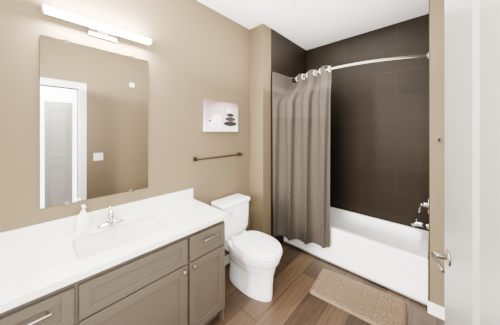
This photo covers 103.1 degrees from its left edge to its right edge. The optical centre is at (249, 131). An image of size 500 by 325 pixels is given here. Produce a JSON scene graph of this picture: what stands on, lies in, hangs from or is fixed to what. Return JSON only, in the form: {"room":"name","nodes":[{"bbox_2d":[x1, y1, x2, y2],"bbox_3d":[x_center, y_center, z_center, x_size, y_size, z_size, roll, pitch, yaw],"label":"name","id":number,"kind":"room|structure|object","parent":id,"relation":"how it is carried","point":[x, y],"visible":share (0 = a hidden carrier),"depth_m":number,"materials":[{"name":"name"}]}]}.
{"room":"bathroom","nodes":[
{"label":"bathroom","id":0,"kind":"room"},
{"bbox_2d":[0,0,249,255],"bbox_3d":[-0.995,0.099,1.632,0.120,2.890,2.782,0,0,43],"label":"wall","id":1,"kind":"structure","parent":0,"point":[196,53],"depth_m":1.74,"materials":[{"name":"brown paint"}]},
{"bbox_2d":[40,34,147,208],"bbox_3d":[-1.074,-0.065,1.447,0.011,1.082,0.627,0,0,43],"label":"mirror","id":2,"kind":"object","parent":1,"relation":"attached to","point":[93,122],"visible":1,"depth_m":1.39,"materials":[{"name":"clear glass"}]},
{"bbox_2d":[42,3,151,45],"bbox_3d":[-1.042,-0.720,1.421,0.095,0.080,0.620,0,0,43],"label":"wall lamp","id":3,"kind":"object","parent":1,"relation":"attached to","point":[102,31],"visible":1,"depth_m":1.39,"materials":[{"name":"white"}]},
{"bbox_2d":[193,152,242,161],"bbox_3d":[-0.327,0.275,2.218,0.061,0.044,0.659,0,0,43],"label":"towel rail","id":4,"kind":"object","parent":1,"relation":"attached to","point":[197,159],"visible":1,"depth_m":2.13,"materials":[{"name":"brown metal"}]},
{"bbox_2d":[203,99,237,131],"bbox_3d":[-0.319,-0.172,2.246,0.034,0.334,0.473,0,0,43],"label":"picture","id":5,"kind":"object","parent":1,"relation":"attached to","point":[218,116],"visible":1,"depth_m":2.20},
{"bbox_2d":[225,254,229,264],"bbox_3d":[-0.291,1.494,2.294,0.013,0.100,0.854,0,0,43],"label":"baseboard","id":6,"kind":"structure","parent":1,"relation":"attached to","point":[227,259],"depth_m":2.31,"materials":[{"name":"white"}]},
{"bbox_2d":[250,24,270,235],"bbox_3d":[0.458,0.099,3.033,0.347,2.890,1.248,0,0,43],"label":"wall","id":7,"kind":"structure","parent":0,"point":[260,127],"depth_m":2.52,"materials":[{"name":"brown paint"}]},
{"bbox_2d":[271,28,305,243],"bbox_3d":[0.602,0.099,2.929,0.006,2.890,0.954,0,0,43],"label":"tile","id":8,"kind":"structure","parent":7,"relation":"attached to","point":[288,57],"depth_m":2.76,"materials":[{"name":"brown tile"}]},
{"bbox_2d":[292,52,428,81],"bbox_3d":[1.074,-0.726,2.321,1.525,0.063,0.280,0,0,43],"label":"curtain rod","id":9,"kind":"object","parent":8,"relation":"attached to","point":[387,59],"visible":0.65,"depth_m":2.02,"materials":[{"name":"silver metal"}]},
{"bbox_2d":[272,65,331,247],"bbox_3d":[0.671,0.279,2.477,0.651,2.100,0.457,0,0,43],"label":"shower curtain","id":10,"kind":"object","parent":9,"relation":"hanging from","point":[301,150],"visible":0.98,"depth_m":2.43,"materials":[{"name":"fabric"}]},
{"bbox_2d":[197,0,428,49],"bbox_3d":[0.639,-1.386,0.969,3.420,0.080,4.030,0,0,43],"label":"ceiling","id":11,"kind":"structure","parent":0,"point":[307,24],"depth_m":2.29,"materials":[{"name":"white paint"}]},
{"bbox_2d":[207,243,444,324],"bbox_3d":[0.639,1.584,0.969,3.420,0.080,4.030,0,0,43],"label":"floor","id":12,"kind":"structure","parent":0,"point":[294,301],"depth_m":1.78,"materials":[{"name":"brown wood"}]},
{"bbox_2d":[0,188,227,324],"bbox_3d":[-0.989,1.054,1.136,0.562,0.980,1.813,0,0,43],"label":"bathroom vanity","id":13,"kind":"object","parent":12,"relation":"on","point":[158,260],"visible":1,"depth_m":1.20,"materials":[{"name":"brown"}]},
{"bbox_2d":[76,204,89,234],"bbox_3d":[-1.096,0.572,1.305,0.073,0.182,0.066,0,0,43],"label":"soap dispenser","id":14,"kind":"object","parent":13,"relation":"on","point":[83,222],"visible":1,"depth_m":1.29,"materials":[{"name":"white plastic"}]},
{"bbox_2d":[96,206,123,227],"bbox_3d":[-0.967,0.601,1.393,0.151,0.124,0.164,0,0,43],"label":"faucet","id":15,"kind":"object","parent":13,"relation":"on","point":[111,220],"visible":0.98,"depth_m":1.40,"materials":[{"name":"silver metal"}]},
{"bbox_2d":[211,193,281,301],"bbox_3d":[-0.012,1.141,2.008,0.752,0.806,0.414,0,0,43],"label":"toilet","id":16,"kind":"object","parent":12,"relation":"on","point":[255,256],"visible":0.94,"depth_m":1.90,"materials":[{"name":"white ceramic"}]},
{"bbox_2d":[283,207,428,306],"bbox_3d":[1.248,1.334,2.509,1.508,0.420,0.685,0,0,43],"label":"bathtub","id":17,"kind":"object","parent":12,"relation":"on","point":[391,256],"visible":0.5,"depth_m":2.14,"materials":[{"name":"white ceramic"}]},
{"bbox_2d":[310,268,407,324],"bbox_3d":[0.991,1.531,1.852,0.750,0.026,0.435,0,0,37],"label":"bath rug","id":18,"kind":"object","parent":12,"relation":"on","point":[368,304],"visible":1,"depth_m":1.80,"materials":[{"name":"beige fabric"}]},
{"bbox_2d":[430,0,444,307],"bbox_3d":[1.936,0.099,1.836,0.397,2.890,0.755,0,0,43],"label":"wall","id":19,"kind":"structure","parent":0,"point":[437,150],"depth_m":1.66,"materials":[{"name":"brown paint"}]},
{"bbox_2d":[429,0,429,300],"bbox_3d":[1.786,0.099,1.971,0.006,2.890,0.749,0,0,43],"label":"tile","id":20,"kind":"structure","parent":19,"relation":"attached to","point":[429,150],"depth_m":1.70,"materials":[{"name":"brown tile"}]},
{"bbox_2d":[410,196,428,228],"bbox_3d":[1.743,0.818,2.039,0.149,0.337,0.170,0,0,43],"label":"faucet","id":21,"kind":"object","parent":20,"relation":"attached to","point":[418,223],"visible":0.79,"depth_m":2.01,"materials":[{"name":"silver metal"}]},
{"bbox_2d":[428,301,444,320],"bbox_3d":[1.626,1.494,1.599,0.290,0.100,0.013,0,0,43],"label":"baseboard","id":22,"kind":"structure","parent":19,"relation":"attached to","point":[436,310],"depth_m":1.66,"materials":[{"name":"white"}]},
{"bbox_2d":[436,136,440,142],"bbox_3d":[1.558,0.064,1.636,0.030,0.060,0.051,0,0,43],"label":"wall hook","id":23,"kind":"object","parent":19,"relation":"attached to","point":[438,139],"visible":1,"depth_m":1.65,"materials":[{"name":"brown metal"}]},
{"bbox_3d":[1.674,0.099,2.675,1.923,2.890,0.120,0,0,43],"label":"wall","id":24,"kind":"structure","parent":0,"visible":0},
{"bbox_2d":[306,14,428,230],"bbox_3d":[1.485,-0.101,2.764,1.526,2.490,0.006,0,0,43],"label":"tile","id":25,"kind":"structure","parent":24,"relation":"attached to","point":[379,140],"depth_m":2.56,"materials":[{"name":"brown tile"}]},
{"bbox_3d":[0.194,0.414,-0.234,0.138,2.260,1.100,0,0,43],"label":"door frame","id":26,"kind":"structure","parent":0,"visible":0},
{"bbox_2d":[431,0,499,324],"bbox_3d":[0.667,0.461,0.551,0.253,2.150,0.851,0,0,43],"label":"door leaf","id":27,"kind":"structure","parent":26,"relation":"attached to","point":[470,256],"depth_m":0.66,"materials":[{"name":"grey wood"}]}
]}

